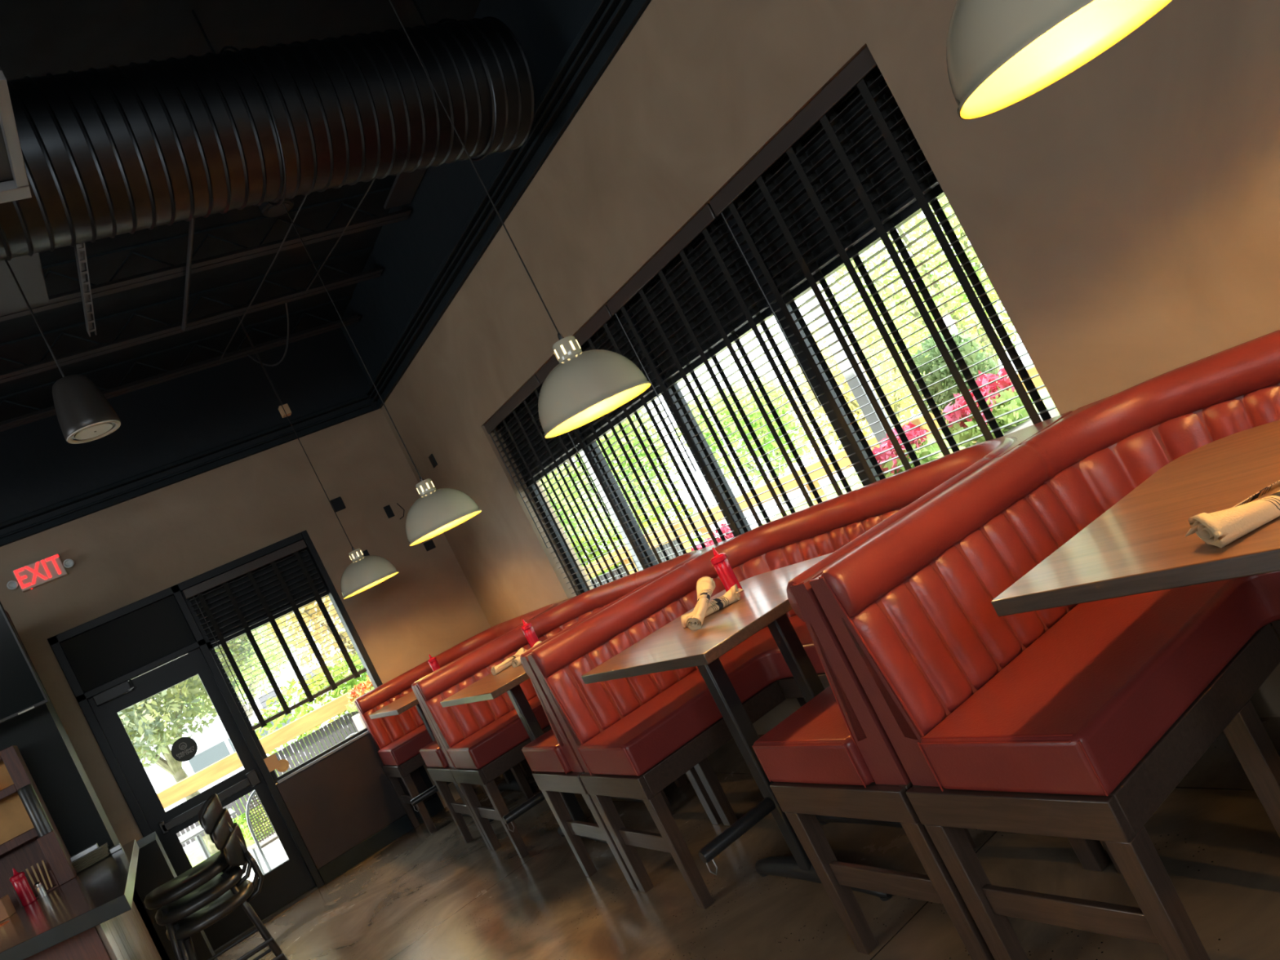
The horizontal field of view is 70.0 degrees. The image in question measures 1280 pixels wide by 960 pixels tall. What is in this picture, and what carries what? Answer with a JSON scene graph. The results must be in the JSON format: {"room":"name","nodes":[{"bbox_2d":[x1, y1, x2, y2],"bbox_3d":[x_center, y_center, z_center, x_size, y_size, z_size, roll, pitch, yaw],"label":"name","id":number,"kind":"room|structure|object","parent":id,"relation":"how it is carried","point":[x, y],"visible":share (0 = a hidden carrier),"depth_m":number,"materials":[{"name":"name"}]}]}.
{"room":"restaurant dining room","nodes":[
{"label":"restaurant dining room","id":0,"kind":"room"},
{"bbox_2d":[0,609,168,959],"bbox_3d":[-4.229,2.438,5.112,2.232,2.750,0.580,-26,-2,-31],"label":"wall partition","id":1,"kind":"structure","parent":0,"point":[39,735],"depth_m":5.41,"materials":[{"name":"black"}]},
{"bbox_2d":[133,831,217,959],"bbox_3d":[-2.998,2.796,5.751,0.342,1.030,0.730,-26,-2,-31],"label":"wall","id":2,"kind":"structure","parent":0,"point":[154,868],"depth_m":5.49,"materials":[{"name":"black"}]},
{"bbox_2d":[0,0,480,422],"bbox_3d":[-3.132,-1.504,0.631,8.984,0.150,13.160,-26,-2,-31],"label":"ceiling","id":3,"kind":"structure","parent":0,"point":[38,37],"depth_m":5.53,"materials":[{"name":"black paint"}]},
{"bbox_2d":[0,67,31,203],"bbox_3d":[-2.339,-1.210,2.337,0.962,1.000,0.576,-26,-2,-31],"label":"ceiling vent","id":4,"kind":"object","parent":3,"relation":"in","point":[14,183],"visible":1,"depth_m":2.63,"materials":[{"name":"grey metal"}]},
{"bbox_2d":[0,600,49,724],"bbox_3d":[-4.316,0.520,4.960,1.175,2.182,0.367,-26,-2,-31],"label":"television","id":5,"kind":"object","parent":3,"relation":"hanging from","point":[21,690],"visible":1,"depth_m":5.10,"materials":[{"name":"black metal"}]},
{"bbox_2d":[0,252,49,313],"bbox_3d":[-3.305,-0.977,4.064,1.010,0.455,0.560,-26,-2,-31],"label":"acoustic panel","id":6,"kind":"object","parent":3,"relation":"hanging from","point":[27,269],"visible":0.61,"depth_m":4.29,"materials":[{"name":"grey paint"}]},
{"bbox_2d":[4,259,120,444],"bbox_3d":[-2.525,-0.830,3.709,0.208,1.432,0.208,-26,-2,-31],"label":"pendant lamp","id":7,"kind":"object","parent":3,"relation":"hanging from","point":[84,415],"visible":1,"depth_m":3.63,"materials":[{"name":"black metal"}]},
{"bbox_2d":[71,422,115,440],"bbox_3d":[-2.205,-0.200,3.691,0.199,0.003,0.199,-26,-2,-27],"label":"grille","id":8,"kind":"object","parent":7,"relation":"attached to","point":[87,431],"depth_m":3.68,"materials":[{"name":"grey"}]},
{"bbox_2d":[0,296,360,431],"bbox_3d":[-5.741,0.163,5.516,8.640,0.203,0.124,-26,-2,-31],"label":"joist","id":9,"kind":"object","parent":3,"relation":"attached to","point":[42,414],"visible":0.87,"depth_m":7.04,"materials":[{"name":"grey paint"}]},
{"bbox_2d":[218,195,306,361],"bbox_3d":[-2.321,-1.423,5.815,0.009,0.030,3.335,-26,-2,-40],"label":"wire","id":10,"kind":"object","parent":9,"relation":"attached to","point":[304,197],"visible":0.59,"depth_m":5.97,"materials":[{"name":"grey metal"}]},
{"bbox_2d":[247,302,289,366],"bbox_3d":[-2.778,-1.022,6.946,0.012,0.271,0.884,-25,-2,-45],"label":"loose cable","id":11,"kind":"object","parent":9,"relation":"hanging from","point":[286,306],"visible":0.97,"depth_m":6.83,"materials":[{"name":"grey paint"}]},
{"bbox_2d":[0,246,382,383],"bbox_3d":[-5.340,-0.062,4.766,8.640,0.203,0.124,-26,-2,-31],"label":"joist","id":12,"kind":"object","parent":3,"relation":"attached to","point":[117,344],"visible":0.95,"depth_m":6.24,"materials":[{"name":"grey paint"}]},
{"bbox_2d":[180,217,195,330],"bbox_3d":[-2.451,-1.389,4.996,0.027,0.046,2.839,-26,-2,-31],"label":"ceiling pipe","id":13,"kind":"object","parent":12,"relation":"attached to","point":[192,223],"visible":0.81,"depth_m":5.44,"materials":[{"name":"grey metal"}]},
{"bbox_2d":[0,186,411,321],"bbox_3d":[-4.939,-0.288,4.016,8.640,0.203,0.124,-26,-2,-31],"label":"joist","id":14,"kind":"object","parent":3,"relation":"attached to","point":[111,286],"visible":0.91,"depth_m":5.58,"materials":[{"name":"grey paint"}]},
{"bbox_2d":[74,242,96,336],"bbox_3d":[-2.864,-1.181,4.678,0.040,0.041,2.180,-26,-2,-31],"label":"channel","id":15,"kind":"object","parent":14,"relation":"attached to","point":[80,248],"visible":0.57,"depth_m":5.04,"materials":[{"name":"silver metal"}]},
{"bbox_2d":[303,177,376,294],"bbox_3d":[-1.940,-1.607,5.957,0.009,0.020,1.718,-26,-2,-40],"label":"wire","id":16,"kind":"object","parent":14,"relation":"attached to","point":[373,180],"visible":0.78,"depth_m":5.95,"materials":[{"name":"grey metal"}]},
{"bbox_2d":[191,9,287,205],"bbox_3d":[-1.675,-1.574,3.819,0.012,0.875,0.630,-26,-2,-31],"label":"hanger","id":17,"kind":"object","parent":3,"relation":"hanging from","point":[226,47],"visible":0.61,"depth_m":3.64,"materials":[{"name":"metal"}]},
{"bbox_2d":[238,316,291,417],"bbox_3d":[-2.888,-0.876,6.996,0.065,0.860,0.070,-26,-2,-31],"label":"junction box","id":18,"kind":"object","parent":3,"relation":"attached to","point":[286,406],"visible":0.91,"depth_m":6.97,"materials":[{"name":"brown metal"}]},
{"bbox_2d":[257,198,293,217],"bbox_3d":[-2.210,-1.683,5.542,0.200,0.104,0.200,-26,-2,-31],"label":"round ceiling fixture","id":19,"kind":"object","parent":3,"relation":"attached to","point":[268,210],"visible":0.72,"depth_m":5.52,"materials":[{"name":"black metal"}]},
{"bbox_2d":[231,306,398,599],"bbox_3d":[-2.526,-0.246,6.848,0.438,2.317,0.438,-27,-2,16],"label":"pendant lamp","id":20,"kind":"object","parent":3,"relation":"hanging from","point":[365,572],"visible":0.97,"depth_m":6.70,"materials":[{"name":"white metal"}]},
{"bbox_2d":[282,202,481,546],"bbox_3d":[-1.605,-0.764,5.126,0.438,2.317,0.438,-27,-2,11],"label":"pendant lamp","id":21,"kind":"object","parent":3,"relation":"hanging from","point":[436,512],"visible":0.95,"depth_m":4.97,"materials":[{"name":"white metal"}]},
{"bbox_2d":[412,0,497,161],"bbox_3d":[-0.908,-1.949,4.341,0.012,0.875,0.630,-26,-2,-31],"label":"hanger","id":22,"kind":"object","parent":3,"relation":"hanging from","point":[439,22],"visible":0.49,"depth_m":4.16,"materials":[{"name":"metal"}]},
{"bbox_2d":[0,16,534,261],"bbox_3d":[-3.905,-0.349,2.259,8.435,0.600,0.600,-26,-2,-31],"label":"spiral duct","id":23,"kind":"object","parent":22,"relation":"hanging from","point":[112,151],"visible":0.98,"depth_m":3.60,"materials":[{"name":"metal"}]},
{"bbox_2d":[388,0,651,438],"bbox_3d":[-0.678,-1.285,3.391,0.438,2.317,0.438,-27,-2,16],"label":"pendant lamp","id":24,"kind":"object","parent":3,"relation":"hanging from","point":[584,387],"visible":1,"depth_m":3.23,"materials":[{"name":"white metal"}]},
{"bbox_2d":[946,0,1172,119],"bbox_3d":[0.252,-1.808,1.658,0.438,2.317,0.438,-27,-2,11],"label":"pendant lamp","id":25,"kind":"object","parent":3,"relation":"hanging from","point":[1000,54],"visible":1,"depth_m":1.72,"materials":[{"name":"white metal"}]},
{"bbox_2d":[0,328,490,846],"bbox_3d":[-5.180,2.134,6.033,8.764,4.200,0.220,-26,-2,-31],"label":"wall","id":26,"kind":"structure","parent":0,"point":[124,553],"depth_m":7.51,"materials":[{"name":"brown paint"}]},
{"bbox_2d":[6,553,73,592],"bbox_3d":[-4.399,0.684,6.712,0.438,0.177,0.076,-26,-2,-31],"label":"exit sign","id":27,"kind":"object","parent":26,"relation":"attached to","point":[41,572],"visible":1,"depth_m":6.69,"materials":[{"name":"red plastic"}]},
{"bbox_2d":[47,584,324,954],"bbox_3d":[-3.388,2.149,6.888,0.919,2.595,0.188,-26,-2,-31],"label":"door","id":28,"kind":"structure","parent":26,"relation":"in","point":[116,660],"depth_m":6.91,"materials":[{"name":"black metal"}]},
{"bbox_2d":[171,737,197,761],"bbox_3d":[-3.448,2.038,6.923,0.180,0.180,0.003,-26,-2,-31],"label":"decal","id":29,"kind":"object","parent":28,"relation":"attached to","point":[184,748],"visible":1,"depth_m":6.92,"materials":[{"name":"grey plastic"}]},
{"bbox_2d":[263,753,280,772],"bbox_3d":[-2.857,2.197,7.109,0.090,0.110,0.006,-26,-2,-31],"label":"square plate","id":30,"kind":"object","parent":28,"relation":"attached to","point":[272,762],"visible":1,"depth_m":7.11,"materials":[{"name":"brown paper"}]},
{"bbox_2d":[0,394,373,546],"bbox_3d":[-5.745,0.930,5.923,8.684,0.148,0.070,-26,-2,-31],"label":"trim","id":31,"kind":"structure","parent":26,"relation":"attached to","point":[68,516],"depth_m":7.30,"materials":[{"name":"black paint"}]},
{"bbox_2d":[177,529,444,884],"bbox_3d":[-2.644,1.787,7.422,1.051,2.595,0.140,-26,-2,-31],"label":"window","id":32,"kind":"structure","parent":26,"relation":"in","point":[313,556],"depth_m":7.33,"materials":[{"name":"black"}]},
{"bbox_2d":[182,539,366,730],"bbox_3d":[-2.913,1.231,7.370,0.981,1.231,0.082,-26,-2,-31],"label":"blind","id":33,"kind":"object","parent":32,"relation":"attached to","point":[222,579],"visible":1,"depth_m":7.35,"materials":[{"name":"grey"}]},
{"bbox_2d":[317,795,444,884],"bbox_3d":[-2.057,2.869,7.330,1.045,0.130,0.022,-26,-2,-31],"label":"baseboard","id":34,"kind":"structure","parent":26,"relation":"attached to","point":[398,828],"depth_m":7.28,"materials":[{"name":"black paint"}]},
{"bbox_2d":[217,716,1279,959],"bbox_3d":[-1.169,2.360,0.519,8.984,0.120,13.160,-26,-2,-31],"label":"floor","id":35,"kind":"structure","parent":0,"point":[437,895],"depth_m":3.58,"materials":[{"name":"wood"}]},
{"bbox_2d":[0,839,161,959],"bbox_3d":[-2.939,2.674,3.872,1.938,1.096,2.549,-26,-2,-31],"label":"countertop","id":36,"kind":"structure","parent":35,"relation":"on","point":[93,915],"depth_m":3.72,"materials":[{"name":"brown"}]},
{"bbox_2d":[0,894,16,922],"bbox_3d":[-3.286,2.201,4.619,0.180,0.100,0.122,-26,-2,-23],"label":"cardboard box","id":37,"kind":"object","parent":36,"relation":"on","point":[7,909],"visible":1,"depth_m":4.62,"materials":[{"name":"brown cardboard"}]},
{"bbox_2d":[9,867,36,906],"bbox_3d":[-3.236,2.123,4.787,0.068,0.204,0.068,-26,-2,-31],"label":"ketchup bottle","id":38,"kind":"object","parent":36,"relation":"on","point":[20,882],"visible":1,"depth_m":4.76,"materials":[{"name":"red plastic"}]},
{"bbox_2d":[9,859,58,906],"bbox_3d":[-3.242,2.152,4.893,0.180,0.163,0.100,-26,-2,-37],"label":"condiment caddy","id":39,"kind":"object","parent":36,"relation":"on","point":[56,885],"visible":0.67,"depth_m":4.88,"materials":[{"name":"black metal"}]},
{"bbox_2d":[0,745,76,906],"bbox_3d":[-3.672,2.014,4.904,0.885,0.800,0.200,-26,-2,-31],"label":"shelf","id":40,"kind":"object","parent":36,"relation":"on","point":[20,849],"visible":0.53,"depth_m":5.10,"materials":[{"name":"red wood"}]},
{"bbox_2d":[36,829,76,885],"bbox_3d":[-3.170,2.052,4.974,0.080,0.280,0.102,-26,-2,-31],"label":"wooden block","id":41,"kind":"object","parent":36,"relation":"on","point":[51,845],"visible":1,"depth_m":4.93,"materials":[{"name":"red wood"}]},
{"bbox_2d":[17,783,53,837],"bbox_3d":[-3.303,1.802,4.995,0.072,0.287,0.072,-26,-2,-31],"label":"cylinder","id":42,"kind":"object","parent":41,"relation":"on","point":[27,794],"visible":0.98,"depth_m":4.97,"materials":[{"name":"black"}]},
{"bbox_2d":[165,822,288,959],"bbox_3d":[-1.868,2.173,4.214,0.479,1.022,0.437,-26,-2,-31],"label":"bar stool","id":43,"kind":"object","parent":35,"relation":"on","point":[198,921],"visible":0.8,"depth_m":4.15,"materials":[{"name":"black"}]},
{"bbox_2d":[155,808,286,959],"bbox_3d":[-1.919,2.103,4.215,0.479,1.022,0.437,-26,-2,-31],"label":"bar stool","id":44,"kind":"object","parent":43,"relation":"on","point":[182,908],"visible":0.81,"depth_m":4.14,"materials":[{"name":"black metal"}]},
{"bbox_2d":[143,793,285,959],"bbox_3d":[-1.969,2.033,4.216,0.479,1.022,0.437,-26,-2,-31],"label":"bar stool","id":45,"kind":"object","parent":44,"relation":"on","point":[211,811],"visible":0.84,"depth_m":4.14,"materials":[{"name":"black"}]},
{"bbox_2d":[368,691,536,822],"bbox_3d":[-1.342,1.993,6.807,0.965,1.016,0.926,-26,-2,-31],"label":"table","id":46,"kind":"object","parent":35,"relation":"on","point":[410,700],"visible":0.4,"depth_m":6.71,"materials":[{"name":"black metal"}]},
{"bbox_2d":[353,595,577,849],"bbox_3d":[-1.143,1.820,6.966,1.351,1.153,2.016,-26,-2,-31],"label":"booth","id":47,"kind":"object","parent":35,"relation":"on","point":[402,741],"visible":0.3,"depth_m":7.23,"materials":[{"name":"red leather"}]},
{"bbox_2d":[440,664,671,843],"bbox_3d":[-0.422,1.475,5.085,0.965,1.016,0.926,-26,-2,-31],"label":"table","id":48,"kind":"object","parent":35,"relation":"on","point":[491,686],"visible":0.3,"depth_m":4.99,"materials":[{"name":"brown wood"}]},
{"bbox_2d":[490,647,527,675],"bbox_3d":[-0.766,1.055,5.335,0.268,0.056,0.082,-25,-2,-45],"label":"roll","id":49,"kind":"object","parent":48,"relation":"on","point":[496,669],"visible":0.79,"depth_m":5.29,"materials":[{"name":"beige fabric"}]},
{"bbox_2d":[520,619,539,648],"bbox_3d":[-0.648,0.915,5.408,0.068,0.204,0.068,-26,-2,-31],"label":"ketchup bottle","id":50,"kind":"object","parent":48,"relation":"on","point":[528,630],"visible":0.8,"depth_m":5.38,"materials":[{"name":"red plastic"}]},
{"bbox_2d":[413,536,806,890],"bbox_3d":[-0.222,1.302,5.244,1.351,1.153,2.016,-26,-2,-31],"label":"booth","id":51,"kind":"object","parent":35,"relation":"on","point":[482,740],"visible":0.46,"depth_m":5.43,"materials":[{"name":"red leather"}]},
{"bbox_2d":[581,552,902,901],"bbox_3d":[0.505,0.954,3.350,0.965,1.016,0.926,-26,-2,-31],"label":"table","id":52,"kind":"object","parent":35,"relation":"on","point":[763,602],"visible":0.54,"depth_m":3.27,"materials":[{"name":"brown wood"}]},
{"bbox_2d":[685,576,715,630],"bbox_3d":[0.223,0.448,3.357,0.082,0.139,0.249,-28,-2,26],"label":"roll","id":53,"kind":"object","parent":52,"relation":"on","point":[705,585],"visible":1,"depth_m":3.33,"materials":[{"name":"beige fabric"}]},
{"bbox_2d":[680,583,743,628],"bbox_3d":[0.269,0.474,3.467,0.268,0.056,0.082,-27,-1,-4],"label":"roll","id":54,"kind":"object","parent":52,"relation":"on","point":[732,595],"visible":0.75,"depth_m":3.44,"materials":[{"name":"beige"}]},
{"bbox_2d":[710,547,742,591],"bbox_3d":[0.339,0.363,3.679,0.068,0.204,0.068,-26,-2,-31],"label":"ketchup bottle","id":55,"kind":"object","parent":52,"relation":"on","point":[722,566],"visible":0.77,"depth_m":3.65,"materials":[{"name":"red plastic"}]},
{"bbox_2d":[527,410,1110,959],"bbox_3d":[0.705,0.780,3.509,1.351,1.153,2.016,-26,-2,-31],"label":"booth","id":56,"kind":"object","parent":35,"relation":"on","point":[631,737],"visible":0.48,"depth_m":3.62,"materials":[{"name":"red leather"}]},
{"bbox_2d":[808,329,1279,959],"bbox_3d":[1.632,0.259,1.774,1.351,1.153,2.016,-26,-2,-31],"label":"booth","id":57,"kind":"object","parent":35,"relation":"on","point":[1080,721],"visible":0.8,"depth_m":2.23,"materials":[{"name":"leather"}]},
{"bbox_2d":[991,419,1279,616],"bbox_3d":[1.433,0.432,1.615,0.965,1.016,0.926,-26,-2,-31],"label":"table","id":58,"kind":"object","parent":35,"relation":"on","point":[1138,545],"visible":1,"depth_m":1.75,"materials":[{"name":"brown wood"}]},
{"bbox_2d":[1184,480,1279,547],"bbox_3d":[1.062,0.014,1.497,0.347,0.056,0.082,-27,-1,-1],"label":"roll","id":59,"kind":"object","parent":58,"relation":"on","point":[1220,528],"visible":1,"depth_m":1.47,"materials":[{"name":"beige fabric"}]},
{"bbox_2d":[340,0,1279,734],"bbox_3d":[1.211,-1.205,2.863,0.220,4.200,13.160,-26,-2,-31],"label":"wall","id":60,"kind":"structure","parent":0,"point":[1122,214],"depth_m":3.16,"materials":[{"name":"brown paint"}]},
{"bbox_2d":[383,168,426,209],"bbox_3d":[-1.531,-1.910,5.962,0.190,0.020,0.460,-26,-2,-31],"label":"plate","id":61,"kind":"object","parent":60,"relation":"attached to","point":[403,189],"visible":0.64,"depth_m":5.96,"materials":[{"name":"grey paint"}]},
{"bbox_2d":[364,0,650,408],"bbox_3d":[0.541,-2.373,2.727,0.075,0.178,12.939,-26,-2,-31],"label":"trim","id":62,"kind":"structure","parent":60,"relation":"attached to","point":[604,16],"depth_m":4.97,"materials":[{"name":"black paint"}]},
{"bbox_2d":[497,65,945,593],"bbox_3d":[0.228,-0.264,4.940,0.182,1.590,4.244,-26,-2,-31],"label":"window","id":63,"kind":"structure","parent":60,"relation":"in","point":[855,91],"depth_m":4.06,"materials":[{"name":"black metal"}]},
{"bbox_2d":[484,374,639,595],"bbox_3d":[-0.536,0.151,6.274,0.082,1.566,1.049,-26,-2,-31],"label":"blind","id":64,"kind":"object","parent":63,"relation":"attached to","point":[533,384],"visible":0.7,"depth_m":6.27,"materials":[{"name":"grey"}]},
{"bbox_2d":[535,304,729,568],"bbox_3d":[-0.052,-0.121,5.370,0.082,1.566,1.049,-26,-2,-31],"label":"blind","id":65,"kind":"object","parent":63,"relation":"attached to","point":[603,315],"visible":0.64,"depth_m":5.26,"materials":[{"name":"grey"}]},
{"bbox_2d":[606,204,859,536],"bbox_3d":[0.431,-0.393,4.466,0.082,1.566,1.049,-26,-2,-31],"label":"blind","id":66,"kind":"object","parent":63,"relation":"attached to","point":[699,224],"visible":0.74,"depth_m":4.43,"materials":[{"name":"grey"}]},
{"bbox_2d":[709,45,1056,484],"bbox_3d":[0.914,-0.665,3.561,0.082,1.566,1.049,-26,-2,-31],"label":"blind","id":67,"kind":"object","parent":63,"relation":"attached to","point":[853,74],"visible":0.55,"depth_m":3.51,"materials":[{"name":"grey"}]},
{"label":"outside","id":68,"kind":"structure","parent":0,"visible":0},
{"bbox_2d":[164,355,1034,853],"bbox_3d":[-10.606,9.114,36.461,75.000,0.150,43.500,-26,-2,-31],"label":"ground","id":69,"kind":"structure","parent":68,"point":[1027,361],"depth_m":37.09,"materials":[{"name":"white concrete"}]},
{"bbox_2d":[162,622,299,722],"bbox_3d":[-14.273,7.294,32.507,5.120,6.225,5.605,-26,-2,-38],"label":"tree","id":70,"kind":"object","parent":69,"relation":"on","point":[266,650],"visible":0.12,"depth_m":32.20,"materials":[{"name":"green plant"}]},
{"bbox_2d":[185,693,351,808],"bbox_3d":[-10.372,7.502,26.168,4.760,1.979,1.930,-27,-2,-14],"label":"van","id":71,"kind":"object","parent":69,"relation":"on","point":[220,746],"visible":0.17,"depth_m":25.03,"materials":[{"name":"white paint"}]},
{"bbox_2d":[222,598,360,715],"bbox_3d":[-15.602,8.430,44.261,9.800,6.000,6.800,-26,-2,-31],"label":"house","id":72,"kind":"structure","parent":69,"relation":"on","point":[289,668],"depth_m":40.74,"materials":[{"name":"grey"}]},
{"bbox_2d":[539,469,597,564],"bbox_3d":[-2.806,1.138,23.181,3.184,4.865,3.180,-27,-1,5],"label":"tree","id":73,"kind":"object","parent":69,"relation":"on","point":[563,517],"visible":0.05,"depth_m":22.89,"materials":[{"name":"green plant"}]},
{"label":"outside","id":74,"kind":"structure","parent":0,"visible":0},
{"bbox_2d":[186,387,1059,866],"bbox_3d":[2.629,0.662,6.192,50.000,0.080,24.500,-26,-2,-31],"label":"ground","id":75,"kind":"structure","parent":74,"point":[195,856],"depth_m":17.95,"materials":[{"name":"grey concrete"}]},
{"bbox_2d":[117,629,258,854],"bbox_3d":[-6.736,2.824,12.475,3.637,4.850,3.827,-26,-2,-31],"label":"tree","id":76,"kind":"object","parent":75,"relation":"on","point":[144,725],"visible":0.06,"depth_m":11.87,"materials":[{"name":"green plant"}]},
{"bbox_2d":[231,756,307,840],"bbox_3d":[-5.485,4.518,11.213,4.131,0.781,0.833,-26,-2,-31],"label":"shrub","id":77,"kind":"object","parent":75,"relation":"on","point":[242,820],"visible":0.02,"depth_m":11.47,"materials":[{"name":"green plant"}]},
{"bbox_2d":[264,595,357,679],"bbox_3d":[-4.135,1.757,13.241,2.638,4.445,3.019,-27,-1,7],"label":"tree","id":78,"kind":"object","parent":75,"relation":"on","point":[305,654],"visible":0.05,"depth_m":12.60,"materials":[{"name":"green plant"}]},
{"bbox_2d":[253,496,711,776],"bbox_3d":[-1.664,2.051,12.223,7.054,1.655,1.034,-26,-2,-31],"label":"hedge","id":79,"kind":"object","parent":75,"relation":"on","point":[300,711],"visible":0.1,"depth_m":11.01,"materials":[{"name":"green plant"}]},
{"bbox_2d":[539,407,684,534],"bbox_3d":[-0.680,-0.021,21.068,3.082,4.895,3.003,-27,-1,-8],"label":"tree","id":80,"kind":"object","parent":75,"relation":"on","point":[660,451],"visible":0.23,"depth_m":20.47,"materials":[{"name":"green plant"}]},
{"bbox_2d":[689,374,766,524],"bbox_3d":[1.749,-0.725,18.362,0.560,3.780,0.560,-26,-2,-31],"label":"street lamp","id":81,"kind":"object","parent":75,"relation":"on","point":[691,376],"visible":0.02,"depth_m":18.32,"materials":[{"name":"silver metal"}]},
{"bbox_2d":[672,373,816,505],"bbox_3d":[2.795,-0.927,22.489,3.110,3.435,3.394,-27,-2,20],"label":"tree","id":82,"kind":"object","parent":75,"relation":"on","point":[775,393],"visible":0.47,"depth_m":21.72,"materials":[{"name":"green plant"}]},
{"bbox_2d":[777,299,930,461],"bbox_3d":[3.844,-1.483,15.755,3.000,3.120,3.032,-28,-2,22],"label":"tree","id":83,"kind":"object","parent":75,"relation":"on","point":[840,379],"visible":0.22,"depth_m":15.28,"materials":[{"name":"green plant"}]},
{"bbox_2d":[819,195,1022,415],"bbox_3d":[3.741,-2.687,11.346,3.226,5.134,3.391,-27,-2,11],"label":"tree","id":84,"kind":"object","parent":75,"relation":"on","point":[949,306],"visible":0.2,"depth_m":10.91,"materials":[{"name":"green plant"}]},
{"bbox_2d":[839,295,1006,417],"bbox_3d":[6.559,-2.575,21.190,3.896,2.892,4.136,-26,-2,-31],"label":"tree","id":85,"kind":"object","parent":75,"relation":"on","point":[966,307],"visible":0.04,"depth_m":20.18,"materials":[{"name":"green plant"}]},
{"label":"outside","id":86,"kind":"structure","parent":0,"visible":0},
{"bbox_2d":[240,838,288,881],"bbox_3d":[-1.109,2.395,1.620,16.200,0.060,21.000,-26,-2,-31],"label":"ground","id":87,"kind":"structure","parent":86,"point":[274,852],"depth_m":9.85,"materials":[{"name":"concrete"}]},
{"bbox_2d":[177,808,235,859],"bbox_3d":[-3.937,3.573,8.435,0.700,0.755,0.600,-26,-2,-31],"label":"bistro table","id":88,"kind":"object","parent":87,"relation":"on","point":[195,833],"visible":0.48,"depth_m":8.41,"materials":[{"name":"silver metal"}]},
{"bbox_2d":[245,783,278,874],"bbox_3d":[-3.135,3.061,7.888,0.426,0.914,0.445,-26,-2,-40],"label":"bistro chair","id":89,"kind":"object","parent":87,"relation":"on","point":[271,837],"visible":0.48,"depth_m":7.66,"materials":[{"name":"silver metal"}]},
{"bbox_2d":[346,675,374,731],"bbox_3d":[-2.615,2.640,9.655,0.633,1.283,0.414,-26,-2,-31],"label":"flower planter","id":90,"kind":"object","parent":87,"relation":"on","point":[361,690],"visible":0.19,"depth_m":9.53,"materials":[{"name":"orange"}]},
{"bbox_2d":[156,519,691,847],"bbox_3d":[-2.963,2.870,9.853,9.690,1.200,0.120,-26,-2,-31],"label":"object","id":91,"kind":"object","parent":87,"relation":"on","point":[230,763],"visible":0.12,"depth_m":9.55,"materials":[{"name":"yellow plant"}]},
{"bbox_2d":[579,450,643,570],"bbox_3d":[-0.243,0.318,9.394,0.100,3.260,0.100,-26,-2,-31],"label":"patio post","id":92,"kind":"object","parent":87,"relation":"on","point":[582,453],"visible":0.04,"depth_m":9.37,"materials":[{"name":"grey"}]},
{"bbox_2d":[691,522,733,551],"bbox_3d":[0.785,0.911,7.131,0.619,1.156,0.448,-26,-2,-31],"label":"flower planter","id":93,"kind":"object","parent":87,"relation":"on","point":[726,529],"visible":0.07,"depth_m":7.12,"materials":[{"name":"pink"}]},
{"bbox_2d":[617,365,1045,573],"bbox_3d":[3.074,-0.312,5.960,0.120,1.200,13.490,-26,-2,-31],"label":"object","id":94,"kind":"object","parent":87,"relation":"on","point":[1032,371],"visible":0.25,"depth_m":8.57,"materials":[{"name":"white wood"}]},
{"bbox_2d":[802,284,893,447],"bbox_3d":[1.480,-0.651,6.172,0.100,3.260,0.100,-26,-2,-31],"label":"patio post","id":95,"kind":"object","parent":87,"relation":"on","point":[841,356],"visible":0.09,"depth_m":6.15,"materials":[{"name":"grey"}]},
{"bbox_2d":[870,421,940,477],"bbox_3d":[1.748,0.298,5.487,0.617,1.290,0.429,-26,-2,-31],"label":"flower planter","id":96,"kind":"object","parent":87,"relation":"on","point":[917,432],"visible":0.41,"depth_m":5.42,"materials":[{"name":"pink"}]},
{"bbox_2d":[907,326,999,424],"bbox_3d":[2.161,-0.141,5.563,0.522,1.703,0.514,-26,-2,-31],"label":"potted shrub","id":97,"kind":"object","parent":87,"relation":"on","point":[966,348],"visible":0.32,"depth_m":5.48,"materials":[{"name":"green plant"}]},
{"bbox_2d":[942,367,1057,447],"bbox_3d":[2.066,0.064,4.874,0.616,1.387,0.448,-26,-2,-31],"label":"flowering bush","id":98,"kind":"object","parent":87,"relation":"on","point":[984,379],"visible":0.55,"depth_m":4.78,"materials":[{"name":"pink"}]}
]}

